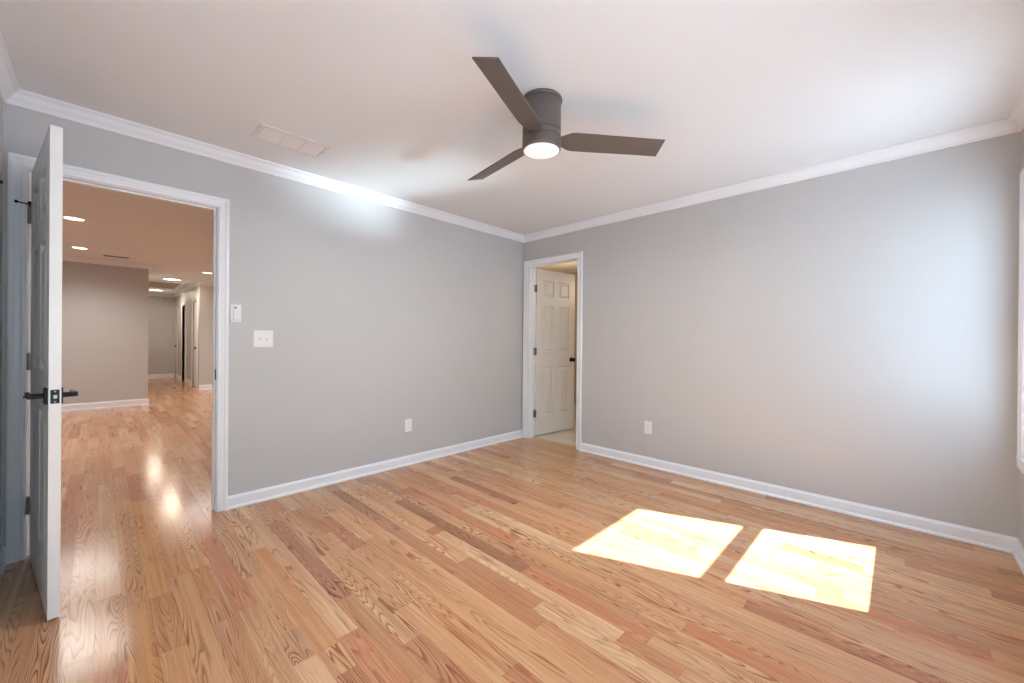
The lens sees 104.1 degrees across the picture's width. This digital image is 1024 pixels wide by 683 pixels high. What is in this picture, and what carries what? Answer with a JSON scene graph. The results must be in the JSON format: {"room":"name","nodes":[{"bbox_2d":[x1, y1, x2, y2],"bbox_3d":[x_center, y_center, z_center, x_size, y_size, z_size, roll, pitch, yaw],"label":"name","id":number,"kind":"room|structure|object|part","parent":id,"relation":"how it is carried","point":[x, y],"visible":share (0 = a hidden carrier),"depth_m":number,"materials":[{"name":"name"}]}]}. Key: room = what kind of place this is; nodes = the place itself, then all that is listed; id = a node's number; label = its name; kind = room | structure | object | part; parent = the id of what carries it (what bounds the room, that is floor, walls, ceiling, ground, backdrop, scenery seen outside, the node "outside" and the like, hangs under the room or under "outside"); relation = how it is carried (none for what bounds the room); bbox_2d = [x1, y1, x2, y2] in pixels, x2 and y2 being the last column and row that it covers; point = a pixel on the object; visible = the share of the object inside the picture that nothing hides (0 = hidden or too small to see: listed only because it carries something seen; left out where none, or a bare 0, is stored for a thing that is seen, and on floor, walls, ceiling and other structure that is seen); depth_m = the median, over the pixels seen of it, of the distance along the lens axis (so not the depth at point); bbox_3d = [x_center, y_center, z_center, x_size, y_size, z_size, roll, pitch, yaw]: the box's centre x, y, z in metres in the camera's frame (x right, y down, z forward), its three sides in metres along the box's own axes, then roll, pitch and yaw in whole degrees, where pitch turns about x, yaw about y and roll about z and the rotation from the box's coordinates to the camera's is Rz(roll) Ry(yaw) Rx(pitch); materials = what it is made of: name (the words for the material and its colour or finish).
{"room":"empty bedroom","nodes":[
{"label":"empty bedroom","id":0,"kind":"room"},
{"bbox_2d":[0,96,2,547],"bbox_3d":[-1.253,-0.061,0.620,3.928,2.437,0.150,1,0,44],"label":"wall","id":1,"kind":"structure","parent":0,"point":[1,101],"depth_m":2.02,"materials":[{"name":"beige paint"}]},
{"bbox_2d":[61,261,148,404],"bbox_3d":[-7.818,-0.126,5.542,0.110,2.437,4.090,1,0,44],"label":"wall","id":2,"kind":"structure","parent":0,"point":[105,307],"depth_m":6.59,"materials":[{"name":"beige paint"}]},
{"bbox_2d":[61,398,149,411],"bbox_3d":[-9.952,1.017,7.624,6.104,0.109,4.114,1,0,44],"label":"baseboard","id":3,"kind":"structure","parent":2,"relation":"attached to","point":[134,402],"depth_m":6.58,"materials":[{"name":"white paint"}]},
{"bbox_2d":[62,256,152,270],"bbox_3d":[-9.909,-1.329,7.620,6.137,0.073,4.147,1,0,44],"label":"trim","id":4,"kind":"structure","parent":2,"relation":"attached to","point":[64,258],"depth_m":6.57,"materials":[{"name":"white paint"}]},
{"bbox_2d":[148,296,175,374],"bbox_3d":[-9.960,-0.157,12.056,0.100,2.437,2.670,1,0,44],"label":"wall","id":5,"kind":"structure","parent":0,"point":[161,314],"depth_m":11.68,"materials":[{"name":"beige paint"}]},
{"bbox_2d":[148,374,173,377],"bbox_3d":[-10.379,1.005,11.549,0.024,0.109,0.970,1,0,44],"label":"baseboard","id":6,"kind":"structure","parent":5,"relation":"attached to","point":[149,375],"depth_m":11.65,"materials":[{"name":"white paint"}]},
{"bbox_2d":[175,285,205,389],"bbox_3d":[-8.511,-0.141,10.498,4.150,2.437,0.115,1,0,44],"label":"wall","id":7,"kind":"structure","parent":0,"point":[199,291],"depth_m":9.80,"materials":[{"name":"beige paint"}]},
{"bbox_2d":[174,306,177,377],"bbox_3d":[-9.828,0.013,11.763,0.472,2.101,0.134,1,0,44],"label":"trim","id":8,"kind":"structure","parent":7,"relation":"attached to","point":[176,307],"depth_m":11.85,"materials":[{"name":"white paint"}]},
{"bbox_2d":[175,309,176,359],"bbox_3d":[-9.863,0.045,11.727,0.336,2.020,0.098,1,0,44],"label":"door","id":9,"kind":"structure","parent":7,"relation":"in","point":[176,309],"depth_m":11.82,"materials":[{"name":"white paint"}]},
{"bbox_2d":[181,302,186,380],"bbox_3d":[-8.723,0.025,10.690,0.832,2.101,0.134,1,0,44],"label":"trim","id":10,"kind":"structure","parent":7,"relation":"attached to","point":[185,303],"depth_m":10.91,"materials":[{"name":"white paint"}]},
{"bbox_2d":[185,379,190,385],"bbox_3d":[-8.124,1.027,10.019,0.978,0.109,0.024,1,0,44],"label":"baseboard","id":11,"kind":"structure","parent":7,"relation":"attached to","point":[187,381],"depth_m":10.01,"materials":[{"name":"white paint"}]},
{"bbox_2d":[191,297,197,388],"bbox_3d":[-7.443,0.038,9.447,0.782,2.101,0.134,1,0,44],"label":"trim","id":12,"kind":"structure","parent":7,"relation":"attached to","point":[195,299],"depth_m":9.63,"materials":[{"name":"white paint"}]},
{"bbox_2d":[193,301,196,386],"bbox_3d":[-7.478,0.070,9.411,0.646,2.020,0.098,1,0,44],"label":"door","id":13,"kind":"structure","parent":7,"relation":"in","point":[195,303],"depth_m":9.47,"materials":[{"name":"white paint"}]},
{"bbox_2d":[205,286,212,384],"bbox_3d":[-6.318,-0.122,9.860,0.115,2.437,2.025,1,0,44],"label":"wall","id":14,"kind":"structure","parent":0,"point":[209,289],"depth_m":9.14,"materials":[{"name":"beige paint"}]},
{"bbox_2d":[199,384,211,389],"bbox_3d":[-6.353,1.042,9.737,0.024,0.109,2.040,1,0,44],"label":"baseboard","id":15,"kind":"structure","parent":14,"relation":"attached to","point":[209,386],"depth_m":9.09,"materials":[{"name":"white paint"}]},
{"bbox_2d":[1,103,523,547],"bbox_3d":[-2.341,-0.074,2.401,0.115,2.437,7.215,1,0,44],"label":"wall","id":16,"kind":"structure","parent":0,"point":[380,317],"depth_m":3.26,"materials":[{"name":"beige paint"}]},
{"bbox_2d":[14,124,77,620],"bbox_3d":[-2.215,0.124,1.881,0.853,2.022,0.151,1,0,36],"label":"door","id":17,"kind":"structure","parent":16,"relation":"in","point":[45,209],"depth_m":1.66,"materials":[{"name":"white paint"}]},
{"bbox_3d":[-1.997,0.225,1.669,0.126,0.022,0.047,1,0,36],"label":"lever","id":18,"kind":"part","parent":17,"relation":"part of","materials":[{"name":"black metal"}]},
{"bbox_3d":[-1.940,0.226,1.659,0.066,0.066,0.008,1,0,36],"label":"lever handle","id":19,"kind":"part","parent":17,"relation":"part of","materials":[{"name":"black metal"}]},
{"bbox_3d":[-1.877,0.226,1.639,0.003,0.057,0.025,1,0,36],"label":"latch plate","id":20,"kind":"part","parent":17,"relation":"part of","materials":[{"name":"black metal"}]},
{"bbox_3d":[-1.915,0.226,1.694,0.066,0.066,0.008,1,0,36],"label":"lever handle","id":21,"kind":"part","parent":17,"relation":"part of","materials":[{"name":"black metal"}]},
{"bbox_3d":[-1.942,0.226,1.745,0.126,0.022,0.047,1,0,36],"label":"lever","id":22,"kind":"part","parent":17,"relation":"part of","materials":[{"name":"black metal"}]},
{"bbox_2d":[5,152,229,563],"bbox_3d":[-2.312,0.088,2.433,0.153,2.115,0.944,1,0,44],"label":"trim","id":23,"kind":"structure","parent":16,"relation":"attached to","point":[20,167],"depth_m":2.12,"materials":[{"name":"white paint"}]},
{"bbox_2d":[230,304,240,321],"bbox_3d":[-1.904,-0.195,2.753,0.020,0.121,0.063,1,0,44],"label":"wall control","id":24,"kind":"object","parent":16,"relation":"attached to","point":[235,310],"visible":1,"depth_m":2.74,"materials":[{"name":"white plastic"}]},
{"bbox_2d":[253,330,272,346],"bbox_3d":[-1.789,-0.020,2.874,0.019,0.121,0.124,1,0,44],"label":"light switch","id":25,"kind":"object","parent":16,"relation":"attached to","point":[261,338],"visible":1,"depth_m":2.87,"materials":[{"name":"white plastic"}]},
{"bbox_2d":[405,419,411,431],"bbox_3d":[-0.970,0.785,3.733,0.009,0.117,0.072,1,0,44],"label":"wall outlet","id":26,"kind":"object","parent":16,"relation":"attached to","point":[408,422],"visible":1,"depth_m":3.73,"materials":[{"name":"white plastic"}]},
{"bbox_2d":[0,377,1023,682],"bbox_3d":[-5.265,1.175,5.294,16.278,0.120,7.102,1,0,44],"label":"floor","id":27,"kind":"structure","parent":0,"point":[534,559],"depth_m":1.93,"materials":[{"name":"brown wood"}]},
{"bbox_2d":[0,0,1023,294],"bbox_3d":[-4.339,-1.367,6.220,16.478,0.100,9.900,1,0,44],"label":"ceiling","id":28,"kind":"structure","parent":0,"point":[735,91],"depth_m":1.97,"materials":[{"name":"paint"}]},
{"bbox_2d":[62,216,86,220],"bbox_3d":[-4.681,-1.312,4.266,0.184,0.006,0.184,1,0,44],"label":"recessed light","id":29,"kind":"object","parent":28,"relation":"in","point":[65,217],"visible":0.95,"depth_m":4.25,"materials":[{"name":"white paint"}]},
{"bbox_2d":[70,246,88,249],"bbox_3d":[-6.137,-1.327,5.667,0.184,0.006,0.184,1,0,44],"label":"recessed light","id":30,"kind":"object","parent":28,"relation":"in","point":[76,247],"visible":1,"depth_m":5.63,"materials":[{"name":"white paint"}]},
{"bbox_2d":[102,254,129,258],"bbox_3d":[-6.195,-1.328,6.253,0.120,0.008,0.310,1,0,44],"label":"ceiling vent","id":31,"kind":"object","parent":28,"relation":"in","point":[102,254],"visible":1,"depth_m":6.22,"materials":[{"name":"metal"}]},
{"bbox_2d":[149,280,184,300],"bbox_3d":[-8.349,-1.182,9.542,1.600,0.349,0.660,1,0,44],"label":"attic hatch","id":32,"kind":"object","parent":28,"relation":"attached to","point":[152,283],"visible":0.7,"depth_m":9.47,"materials":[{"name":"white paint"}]},
{"bbox_3d":[-8.347,-1.354,9.541,1.480,0.006,0.540,1,0,44],"label":"hatch panel","id":33,"kind":"part","parent":32,"relation":"part of","materials":[{"name":"paint"}]},
{"bbox_3d":[-8.347,-1.348,9.541,1.600,0.018,0.660,1,0,44],"label":"hatch frame","id":34,"kind":"part","parent":32,"relation":"part of","materials":[{"name":"white paint"}]},
{"bbox_2d":[162,277,181,280],"bbox_3d":[-7.272,-1.330,8.539,0.316,0.032,0.316,1,0,44],"label":"recessed light","id":35,"kind":"object","parent":28,"relation":"in","point":[165,278],"visible":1,"depth_m":8.47,"materials":[{"name":"white paint"}]},
{"bbox_2d":[251,123,330,158],"bbox_3d":[-1.412,-1.280,2.566,0.220,0.008,0.405,1,0,44],"label":"ceiling vent","id":36,"kind":"object","parent":28,"relation":"in","point":[264,132],"visible":1,"depth_m":2.55,"materials":[{"name":"metal"}]},
{"bbox_2d":[468,57,664,180],"bbox_3d":[0.053,-1.133,2.145,1.121,0.278,1.187,1,0,44],"label":"ceiling fan","id":37,"kind":"object","parent":28,"relation":"hanging from","point":[538,111],"visible":1,"depth_m":2.03,"materials":[{"name":"metal"}]},
{"bbox_3d":[-0.069,-1.065,2.401,0.125,0.006,0.578,-20,13,-35],"label":"blade","id":38,"kind":"part","parent":37,"relation":"part of","materials":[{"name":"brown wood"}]},
{"bbox_3d":[0.010,-1.063,1.759,0.125,0.006,0.578,19,7,22],"label":"blade","id":39,"kind":"part","parent":37,"relation":"part of","materials":[{"name":"brown wood"}]},
{"bbox_3d":[0.527,-1.060,2.149,0.578,0.006,0.125,0,-17,-7],"label":"blade","id":40,"kind":"part","parent":37,"relation":"part of","materials":[{"name":"brown wood"}]},
{"bbox_2d":[534,404,575,445],"bbox_3d":[1.565,1.231,5.421,3.900,0.120,2.598,1,0,44],"label":"floor tile","id":41,"kind":"structure","parent":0,"point":[567,436],"depth_m":4.93,"materials":[{"name":"beige tile"}]},
{"bbox_2d":[573,273,576,403],"bbox_3d":[2.446,-0.042,6.315,3.900,2.437,0.100,1,0,44],"label":"wall","id":42,"kind":"structure","parent":0,"point":[575,334],"depth_m":7.46,"materials":[{"name":"beige paint"}]},
{"bbox_2d":[522,131,1021,537],"bbox_3d":[1.582,-0.043,3.539,3.928,2.437,0.115,1,0,44],"label":"wall","id":43,"kind":"structure","parent":0,"point":[851,335],"depth_m":2.82,"materials":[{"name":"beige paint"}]},
{"bbox_2d":[0,31,1023,242],"bbox_3d":[0.127,-1.234,2.136,3.778,0.073,3.937,1,0,44],"label":"trim","id":44,"kind":"structure","parent":43,"relation":"attached to","point":[10,93],"depth_m":2.68,"materials":[{"name":"white paint"}]},
{"bbox_2d":[0,430,1023,579],"bbox_3d":[0.107,1.122,2.141,3.778,0.087,3.937,1,0,44],"label":"baseboard","id":45,"kind":"structure","parent":43,"relation":"attached to","point":[1000,542],"depth_m":2.99,"materials":[{"name":"white paint"}]},
{"bbox_2d":[522,251,582,450],"bbox_3d":[0.487,0.100,4.602,0.844,2.129,0.154,1,0,44],"label":"trim","id":46,"kind":"structure","parent":43,"relation":"attached to","point":[529,296],"depth_m":4.81,"materials":[{"name":"white paint"}]},
{"bbox_2d":[533,269,575,434],"bbox_3d":[0.538,0.129,5.101,0.727,2.040,0.161,0,0,-39],"label":"door","id":47,"kind":"structure","parent":43,"relation":"in","point":[555,291],"depth_m":5.08,"materials":[{"name":"white paint"}]},
{"bbox_2d":[644,421,651,433],"bbox_3d":[1.276,0.807,3.745,0.072,0.117,0.009,1,0,44],"label":"wall outlet","id":48,"kind":"object","parent":43,"relation":"attached to","point":[647,424],"visible":1,"depth_m":3.74,"materials":[{"name":"white plastic"}]},
{"bbox_2d":[1018,129,1023,547],"bbox_3d":[1.486,-0.038,0.729,0.150,2.437,4.052,1,0,44],"label":"wall","id":49,"kind":"structure","parent":0,"point":[1020,474],"depth_m":2.19,"materials":[{"name":"beige paint"}]},
{"bbox_2d":[1016,168,1023,473],"bbox_3d":[2.457,-0.120,1.744,0.172,1.610,1.070,1,0,44],"label":"window","id":50,"kind":"structure","parent":49,"relation":"in","point":[1020,392],"depth_m":2.15,"materials":[{"name":"white paint"}]},
{"bbox_3d":[-8.612,-0.139,9.088,5.970,2.437,0.110,1,0,44],"label":"wall","id":51,"kind":"structure","parent":0,"visible":0},
{"bbox_2d":[148,281,212,297],"bbox_3d":[-8.304,-1.321,10.337,5.103,0.073,1.907,1,0,18],"label":"trim","id":52,"kind":"structure","parent":51,"relation":"attached to","point":[197,283],"depth_m":10.33,"materials":[{"name":"white paint"}]}
]}

